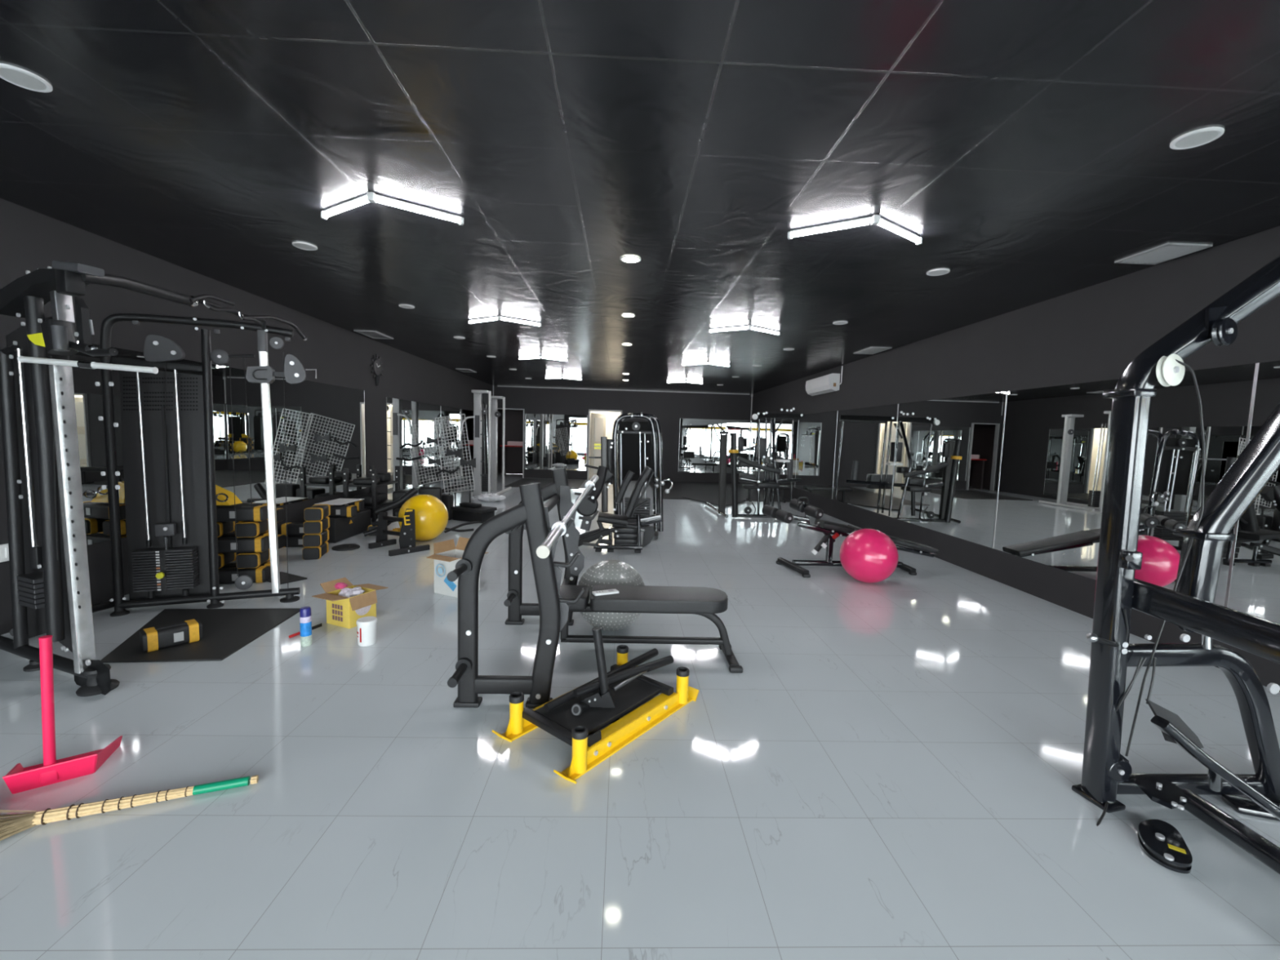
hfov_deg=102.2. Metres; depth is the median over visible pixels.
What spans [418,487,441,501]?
pad
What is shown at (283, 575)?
rubber mat
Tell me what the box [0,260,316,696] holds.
cable machine
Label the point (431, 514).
ball
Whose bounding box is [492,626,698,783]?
sled
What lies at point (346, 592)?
plastic wrap
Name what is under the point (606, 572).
ball
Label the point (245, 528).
sandbag
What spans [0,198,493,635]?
wall
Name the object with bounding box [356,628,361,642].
print
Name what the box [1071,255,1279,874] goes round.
machine
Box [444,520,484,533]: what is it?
bar
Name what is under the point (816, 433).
wall mirror
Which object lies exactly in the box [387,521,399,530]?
storage box
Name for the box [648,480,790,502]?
rubber mat
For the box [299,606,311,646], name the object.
spray can
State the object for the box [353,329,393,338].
ceiling vent
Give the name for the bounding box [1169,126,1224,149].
recessed light
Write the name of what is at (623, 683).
tube
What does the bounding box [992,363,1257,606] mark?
wall mirror
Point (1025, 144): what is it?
ceiling
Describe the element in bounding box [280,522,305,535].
sandbag
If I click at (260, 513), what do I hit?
sandbag
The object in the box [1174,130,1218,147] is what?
diffuser
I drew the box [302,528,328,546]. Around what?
sandbag
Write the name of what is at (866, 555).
ball
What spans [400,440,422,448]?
attachment
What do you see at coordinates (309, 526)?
sandbag
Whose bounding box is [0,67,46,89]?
diffuser
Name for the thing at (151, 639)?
sandbag
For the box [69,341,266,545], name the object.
wall mirror
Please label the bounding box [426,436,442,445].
attachment
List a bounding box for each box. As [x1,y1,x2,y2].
[327,508,370,542]
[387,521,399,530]
[507,440,522,445]
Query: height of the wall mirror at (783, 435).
1.750 m
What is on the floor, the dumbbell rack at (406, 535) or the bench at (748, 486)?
the dumbbell rack at (406, 535)
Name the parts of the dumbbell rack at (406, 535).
plate, tier rail, tier rail, plate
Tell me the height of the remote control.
0.017 m
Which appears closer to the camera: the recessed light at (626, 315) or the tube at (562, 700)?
the tube at (562, 700)
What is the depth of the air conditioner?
10.39 m
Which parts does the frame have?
handle, instruction panel, tower panel, plate, guide rod, guide rod, guide post, tower panel, plate, rail, guide post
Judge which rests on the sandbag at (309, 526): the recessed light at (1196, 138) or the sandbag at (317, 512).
the sandbag at (317, 512)
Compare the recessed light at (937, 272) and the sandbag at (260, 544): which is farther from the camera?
the sandbag at (260, 544)
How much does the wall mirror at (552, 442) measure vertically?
1.800 m
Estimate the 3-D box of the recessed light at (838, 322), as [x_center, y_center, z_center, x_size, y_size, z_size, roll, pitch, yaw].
[2.484,-1.948,6.408,0.176,0.011,0.176,2,5,-2]
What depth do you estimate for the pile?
7.40 m
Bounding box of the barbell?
[536,474,598,558]
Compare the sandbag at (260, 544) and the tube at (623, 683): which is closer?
the tube at (623, 683)
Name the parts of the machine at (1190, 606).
pin knob, foot plate, curved leg, bent arm, rail, foot plate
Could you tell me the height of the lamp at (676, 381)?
0.055 m
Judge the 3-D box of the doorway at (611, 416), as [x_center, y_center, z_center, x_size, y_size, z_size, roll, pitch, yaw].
[-1.179,-1.374,17.870,1.700,2.719,1.660,2,5,-2]
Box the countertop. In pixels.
[500,444,522,447]
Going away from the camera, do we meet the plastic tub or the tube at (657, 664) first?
the tube at (657, 664)
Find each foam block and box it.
[353,492,386,505]
[366,472,391,482]
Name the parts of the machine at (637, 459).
handle, handle, lever arm, post, guide rod, shroud panel, weight plate, weight plate, weight plate, weight plate, weight plate, weight plate, post, weight plate, guide rod, weight plate, rail, guide rod, ring handle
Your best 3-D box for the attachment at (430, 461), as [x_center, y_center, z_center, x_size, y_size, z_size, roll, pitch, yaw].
[-3.549,-0.315,8.984,0.260,0.170,0.030,2,5,-2]
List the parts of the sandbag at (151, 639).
grab handle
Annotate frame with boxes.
[459,390,511,496]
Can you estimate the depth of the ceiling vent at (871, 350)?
8.24 m
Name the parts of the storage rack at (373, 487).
perforated post, perforated post, perforated post, perforated post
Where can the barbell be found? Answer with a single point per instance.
(559, 528)
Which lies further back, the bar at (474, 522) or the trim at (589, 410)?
the trim at (589, 410)
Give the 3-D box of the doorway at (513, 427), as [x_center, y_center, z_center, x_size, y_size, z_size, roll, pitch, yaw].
[-4.274,-1.398,17.668,1.400,2.619,1.460,2,5,-2]
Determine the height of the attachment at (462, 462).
0.170 m
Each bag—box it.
[215,484,242,505]
[333,582,347,589]
[475,493,506,502]
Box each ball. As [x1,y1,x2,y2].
[398,494,448,541]
[577,559,644,631]
[839,528,898,582]
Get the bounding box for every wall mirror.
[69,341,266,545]
[269,376,365,506]
[386,396,440,499]
[440,405,473,488]
[524,413,587,470]
[678,417,751,473]
[749,419,769,473]
[771,419,798,487]
[795,410,837,498]
[831,404,897,516]
[889,391,1006,548]
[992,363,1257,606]
[1226,360,1279,623]
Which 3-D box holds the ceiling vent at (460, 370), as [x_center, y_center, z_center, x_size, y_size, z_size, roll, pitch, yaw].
[-4.274,-2.691,12.714,0.330,0.015,0.620,2,5,-2]
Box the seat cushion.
[352,476,379,484]
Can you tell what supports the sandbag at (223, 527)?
on the sandbag at (227, 535)
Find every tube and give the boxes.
[543,648,658,711]
[573,655,673,697]
[612,671,647,691]
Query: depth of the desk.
17.39 m
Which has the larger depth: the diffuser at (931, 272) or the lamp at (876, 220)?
the diffuser at (931, 272)
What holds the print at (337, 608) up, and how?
attached to the carton at (342, 611)
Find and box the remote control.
[591,588,618,595]
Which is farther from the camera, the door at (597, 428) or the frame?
the door at (597, 428)
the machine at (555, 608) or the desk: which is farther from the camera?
the desk
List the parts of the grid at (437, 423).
stand leg, stand leg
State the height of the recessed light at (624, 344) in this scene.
0.011 m
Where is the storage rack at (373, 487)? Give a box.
[342,465,399,521]
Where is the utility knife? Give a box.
[288,623,321,638]
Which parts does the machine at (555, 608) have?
frame, frame, hook plate, hook plate, seat frame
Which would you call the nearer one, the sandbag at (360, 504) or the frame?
the sandbag at (360, 504)
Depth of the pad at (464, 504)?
8.59 m
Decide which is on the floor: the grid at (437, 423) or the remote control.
the grid at (437, 423)
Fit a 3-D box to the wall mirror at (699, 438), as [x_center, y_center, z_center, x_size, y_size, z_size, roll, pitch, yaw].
[2.456,-1.115,17.050,2.338,1.760,0.008,2,5,-2]
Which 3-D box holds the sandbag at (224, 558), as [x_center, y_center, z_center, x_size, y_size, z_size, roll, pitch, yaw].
[-4.044,0.745,4.957,0.178,0.140,0.360,0,5,-17]
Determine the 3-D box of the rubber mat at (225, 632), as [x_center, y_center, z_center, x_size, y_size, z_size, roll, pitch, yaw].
[-3.219,1.087,3.692,1.038,0.011,0.972,1,5,-6]
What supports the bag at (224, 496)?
on the sandbag at (260, 513)
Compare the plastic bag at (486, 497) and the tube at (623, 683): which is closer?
the tube at (623, 683)
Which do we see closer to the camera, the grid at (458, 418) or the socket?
the socket
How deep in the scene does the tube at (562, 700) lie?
2.89 m
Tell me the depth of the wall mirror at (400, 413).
10.29 m
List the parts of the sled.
corner post, corner post, load plate, post, corner post, corner post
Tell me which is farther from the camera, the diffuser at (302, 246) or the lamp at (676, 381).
the lamp at (676, 381)
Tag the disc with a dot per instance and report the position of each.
(346, 547)
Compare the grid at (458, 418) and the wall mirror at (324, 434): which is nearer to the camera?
the wall mirror at (324, 434)
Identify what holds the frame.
on the floor
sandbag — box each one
[139,618,202,652]
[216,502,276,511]
[216,505,267,521]
[217,521,235,537]
[217,535,269,553]
[217,552,236,568]
[218,565,271,584]
[219,532,268,537]
[221,560,271,573]
[234,519,268,537]
[235,548,270,568]
[238,507,284,522]
[277,534,285,548]
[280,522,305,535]
[282,534,303,547]
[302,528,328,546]
[302,541,328,559]
[303,504,330,520]
[303,516,329,533]
[328,505,357,517]
[329,500,364,511]
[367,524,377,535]
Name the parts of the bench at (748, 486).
leg, leg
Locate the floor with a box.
[0,475,1279,959]
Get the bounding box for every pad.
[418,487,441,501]
[441,493,453,519]
[459,502,481,507]
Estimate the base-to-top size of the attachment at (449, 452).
0.170 m
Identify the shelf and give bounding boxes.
[346,480,398,487]
[364,499,392,508]
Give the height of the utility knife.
0.024 m
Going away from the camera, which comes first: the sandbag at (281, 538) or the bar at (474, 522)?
the sandbag at (281, 538)
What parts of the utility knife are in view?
handle, blade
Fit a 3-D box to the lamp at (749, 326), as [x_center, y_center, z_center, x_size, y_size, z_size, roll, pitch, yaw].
[1.419,-1.997,6.852,0.966,0.055,0.346,2,5,-2]
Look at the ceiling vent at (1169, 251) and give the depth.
3.83 m
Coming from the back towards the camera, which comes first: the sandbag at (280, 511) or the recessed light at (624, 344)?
the recessed light at (624, 344)
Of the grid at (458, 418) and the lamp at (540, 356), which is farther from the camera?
the lamp at (540, 356)
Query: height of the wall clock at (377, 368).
0.540 m
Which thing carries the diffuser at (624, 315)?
attached to the recessed light at (626, 315)
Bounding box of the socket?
[40,761,58,784]
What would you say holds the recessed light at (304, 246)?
in the ceiling
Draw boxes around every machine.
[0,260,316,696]
[392,489,416,516]
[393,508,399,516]
[446,467,742,708]
[574,412,672,552]
[704,407,804,517]
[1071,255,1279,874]
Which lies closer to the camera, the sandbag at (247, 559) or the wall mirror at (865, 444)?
the sandbag at (247, 559)
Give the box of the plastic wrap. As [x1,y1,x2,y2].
[337,586,364,597]
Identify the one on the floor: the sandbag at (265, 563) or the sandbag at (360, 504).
the sandbag at (265, 563)
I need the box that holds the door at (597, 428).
[589,413,605,479]
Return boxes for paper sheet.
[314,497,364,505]
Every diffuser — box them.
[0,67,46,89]
[294,243,315,249]
[400,305,413,308]
[622,257,639,262]
[622,314,633,316]
[928,270,947,275]
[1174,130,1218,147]
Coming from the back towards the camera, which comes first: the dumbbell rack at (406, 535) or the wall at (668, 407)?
the wall at (668, 407)
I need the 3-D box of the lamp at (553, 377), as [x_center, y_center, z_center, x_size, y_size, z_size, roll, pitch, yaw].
[-2.015,-2.672,13.512,0.966,0.055,0.346,2,5,-2]
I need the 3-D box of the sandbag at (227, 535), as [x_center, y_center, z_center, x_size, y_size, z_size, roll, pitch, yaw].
[-3.903,0.591,5.058,0.560,0.140,0.160,0,5,-17]
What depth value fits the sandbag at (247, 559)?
4.86 m
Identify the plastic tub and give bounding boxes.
[356,616,377,646]
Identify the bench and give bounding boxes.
[742,484,790,502]
[761,497,938,577]
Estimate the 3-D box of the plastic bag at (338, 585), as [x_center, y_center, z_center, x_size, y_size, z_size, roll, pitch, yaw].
[-2.288,0.812,3.958,0.093,0.052,0.075,2,5,-2]
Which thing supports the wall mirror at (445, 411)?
attached to the wall at (30, 240)
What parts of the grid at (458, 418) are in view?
stand leg, stand leg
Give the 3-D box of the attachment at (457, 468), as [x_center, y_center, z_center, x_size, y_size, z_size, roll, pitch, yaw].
[-3.264,-0.156,8.747,0.397,0.167,0.036,2,5,-2]
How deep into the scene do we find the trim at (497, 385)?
16.78 m
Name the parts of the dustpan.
handle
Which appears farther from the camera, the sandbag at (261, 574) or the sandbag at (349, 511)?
the sandbag at (349, 511)
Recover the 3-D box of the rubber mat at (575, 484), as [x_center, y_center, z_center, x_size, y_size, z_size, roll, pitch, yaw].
[-2.734,0.092,15.386,2.000,0.014,2.600,2,5,-2]
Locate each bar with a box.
[17,355,158,373]
[363,522,391,536]
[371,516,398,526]
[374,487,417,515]
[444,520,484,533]
[444,527,474,532]
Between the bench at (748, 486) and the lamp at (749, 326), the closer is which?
the lamp at (749, 326)
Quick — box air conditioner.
[805,365,843,395]
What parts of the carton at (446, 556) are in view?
panel, panel, panel, panel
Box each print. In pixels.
[332,603,342,622]
[355,604,371,615]
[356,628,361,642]
[435,564,444,577]
[444,577,456,591]
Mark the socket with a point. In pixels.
(49, 772)
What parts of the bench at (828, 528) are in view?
roller arm, handle, roller post, post, adjust knob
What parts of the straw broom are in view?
handle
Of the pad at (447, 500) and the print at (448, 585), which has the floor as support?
the pad at (447, 500)
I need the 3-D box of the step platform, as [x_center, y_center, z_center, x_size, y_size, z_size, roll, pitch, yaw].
[-2.784,0.563,8.648,0.660,0.220,0.380,4,5,22]
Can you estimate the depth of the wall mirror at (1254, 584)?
3.39 m
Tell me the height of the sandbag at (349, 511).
0.144 m
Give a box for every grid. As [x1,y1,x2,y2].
[405,417,462,506]
[435,413,475,502]
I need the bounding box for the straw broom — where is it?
[0,774,258,840]
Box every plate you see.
[0,543,8,562]
[1137,819,1192,873]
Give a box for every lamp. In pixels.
[320,191,463,225]
[467,315,541,326]
[518,355,567,361]
[545,376,582,380]
[666,380,702,384]
[681,360,729,367]
[708,324,779,335]
[787,214,922,244]
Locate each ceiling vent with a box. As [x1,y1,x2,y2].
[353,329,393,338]
[455,368,475,372]
[853,346,892,354]
[1114,242,1213,264]
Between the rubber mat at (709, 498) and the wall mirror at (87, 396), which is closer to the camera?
the wall mirror at (87, 396)
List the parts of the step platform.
frame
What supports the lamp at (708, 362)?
attached to the ceiling
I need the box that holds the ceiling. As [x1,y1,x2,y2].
[0,0,1279,393]
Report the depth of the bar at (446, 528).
7.41 m
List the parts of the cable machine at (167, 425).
shroud panel, guide rod, weight plate, weight plate, weight plate, weight plate, weight plate, weight plate, plate, shroud panel, adjustment post, swivel arm, carriage arm, guide rod, pin knob, weight plate, weight plate, weight plate, shroud panel, weight plate, weight plate, weight plate, weight plate, weight plate, weight plate, weight plate, weight plate, lift rod, weight plate, weight plate, weight plate, weight plate, guide rod, carriage handle, adjustment post, carriage arm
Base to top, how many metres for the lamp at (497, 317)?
0.055 m
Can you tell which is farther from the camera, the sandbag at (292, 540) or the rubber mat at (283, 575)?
the sandbag at (292, 540)
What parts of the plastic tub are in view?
lid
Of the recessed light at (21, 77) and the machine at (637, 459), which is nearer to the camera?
the recessed light at (21, 77)
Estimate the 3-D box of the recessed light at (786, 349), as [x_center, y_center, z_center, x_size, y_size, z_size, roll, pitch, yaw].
[2.420,-2.122,8.399,0.176,0.011,0.176,2,5,-2]
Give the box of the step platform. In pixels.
[450,505,497,521]
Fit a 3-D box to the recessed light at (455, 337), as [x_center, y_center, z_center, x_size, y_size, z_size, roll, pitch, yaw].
[-2.875,-2.263,8.217,0.176,0.011,0.176,2,5,-2]
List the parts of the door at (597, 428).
panel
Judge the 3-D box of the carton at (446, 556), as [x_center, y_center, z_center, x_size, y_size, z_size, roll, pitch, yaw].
[-1.665,0.810,4.748,0.438,0.473,0.403,4,5,25]
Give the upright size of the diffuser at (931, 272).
0.006 m
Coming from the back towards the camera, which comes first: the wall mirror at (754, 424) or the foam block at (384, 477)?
the wall mirror at (754, 424)
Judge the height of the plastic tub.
0.172 m
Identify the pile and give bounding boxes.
[392,528,400,531]
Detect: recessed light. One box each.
[0,62,53,92]
[292,241,317,250]
[398,304,414,308]
[453,336,465,338]
[619,254,640,262]
[621,313,635,317]
[622,342,632,345]
[782,348,794,351]
[832,320,848,324]
[926,268,950,275]
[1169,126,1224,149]
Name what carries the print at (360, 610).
attached to the carton at (342, 611)
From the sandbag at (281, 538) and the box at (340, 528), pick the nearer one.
the sandbag at (281, 538)
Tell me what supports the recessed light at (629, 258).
in the ceiling
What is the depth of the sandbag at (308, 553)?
5.81 m
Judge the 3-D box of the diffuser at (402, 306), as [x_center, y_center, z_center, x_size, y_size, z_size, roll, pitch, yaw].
[-2.811,-2.090,6.226,0.140,0.006,0.140,2,5,-2]
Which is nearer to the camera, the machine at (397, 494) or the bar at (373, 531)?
the bar at (373, 531)
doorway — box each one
[497,408,523,475]
[589,411,620,471]
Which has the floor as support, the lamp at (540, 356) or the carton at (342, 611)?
the carton at (342, 611)
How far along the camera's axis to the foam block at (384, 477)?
8.25 m
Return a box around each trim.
[497,385,750,395]
[497,408,524,478]
[586,408,622,479]
[750,393,752,419]
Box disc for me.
[331,543,359,551]
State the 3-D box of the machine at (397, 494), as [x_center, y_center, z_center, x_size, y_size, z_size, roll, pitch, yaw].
[-3.803,0.422,8.351,0.300,0.500,0.300,1,5,-10]
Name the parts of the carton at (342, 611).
panel, panel, panel, panel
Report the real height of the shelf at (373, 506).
0.030 m
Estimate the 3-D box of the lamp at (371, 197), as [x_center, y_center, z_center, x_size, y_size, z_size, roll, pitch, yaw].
[-1.691,-1.791,3.396,0.966,0.055,0.346,2,5,-2]
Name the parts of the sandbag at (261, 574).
grab handle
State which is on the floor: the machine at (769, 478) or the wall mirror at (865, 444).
the machine at (769, 478)
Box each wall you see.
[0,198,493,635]
[493,385,752,484]
[748,226,1279,692]
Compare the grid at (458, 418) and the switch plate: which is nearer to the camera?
the switch plate
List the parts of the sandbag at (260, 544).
grab handle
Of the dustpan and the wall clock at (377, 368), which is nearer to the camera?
the dustpan
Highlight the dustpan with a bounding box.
[2,635,122,794]
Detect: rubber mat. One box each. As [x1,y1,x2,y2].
[100,608,300,662]
[266,571,306,584]
[504,478,585,488]
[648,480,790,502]
[682,493,745,506]
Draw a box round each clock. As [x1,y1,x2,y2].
[370,354,382,386]
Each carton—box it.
[311,577,388,628]
[426,537,488,597]
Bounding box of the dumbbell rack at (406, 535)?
[368,508,430,556]
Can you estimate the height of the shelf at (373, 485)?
0.030 m
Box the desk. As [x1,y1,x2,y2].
[500,444,522,475]
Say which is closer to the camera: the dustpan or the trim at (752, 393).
the dustpan
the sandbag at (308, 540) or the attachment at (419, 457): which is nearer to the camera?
the sandbag at (308, 540)
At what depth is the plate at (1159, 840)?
1.92 m
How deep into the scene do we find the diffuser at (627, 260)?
4.32 m
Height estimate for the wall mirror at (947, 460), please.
1.750 m
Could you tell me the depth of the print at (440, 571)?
4.69 m
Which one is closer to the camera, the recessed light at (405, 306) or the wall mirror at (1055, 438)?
the wall mirror at (1055, 438)
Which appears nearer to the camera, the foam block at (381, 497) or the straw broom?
the straw broom
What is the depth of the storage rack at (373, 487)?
7.77 m
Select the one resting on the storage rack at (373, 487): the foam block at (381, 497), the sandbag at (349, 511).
the foam block at (381, 497)
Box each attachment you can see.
[395,456,422,461]
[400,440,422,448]
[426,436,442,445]
[427,457,444,466]
[435,466,458,475]
[446,448,462,457]
[459,457,475,467]
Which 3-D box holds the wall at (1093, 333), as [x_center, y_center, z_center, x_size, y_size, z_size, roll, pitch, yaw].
[4.079,-0.475,6.919,0.200,3.000,20.600,2,5,-2]
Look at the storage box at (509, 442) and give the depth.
17.19 m
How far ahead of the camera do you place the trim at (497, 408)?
16.77 m
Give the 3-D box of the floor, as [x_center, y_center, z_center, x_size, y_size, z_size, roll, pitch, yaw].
[-0.263,0.954,6.904,8.900,0.100,22.000,2,5,-2]
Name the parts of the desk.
panel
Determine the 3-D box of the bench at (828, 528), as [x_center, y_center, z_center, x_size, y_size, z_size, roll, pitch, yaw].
[2.497,0.636,6.016,2.038,0.846,0.676,1,5,-5]

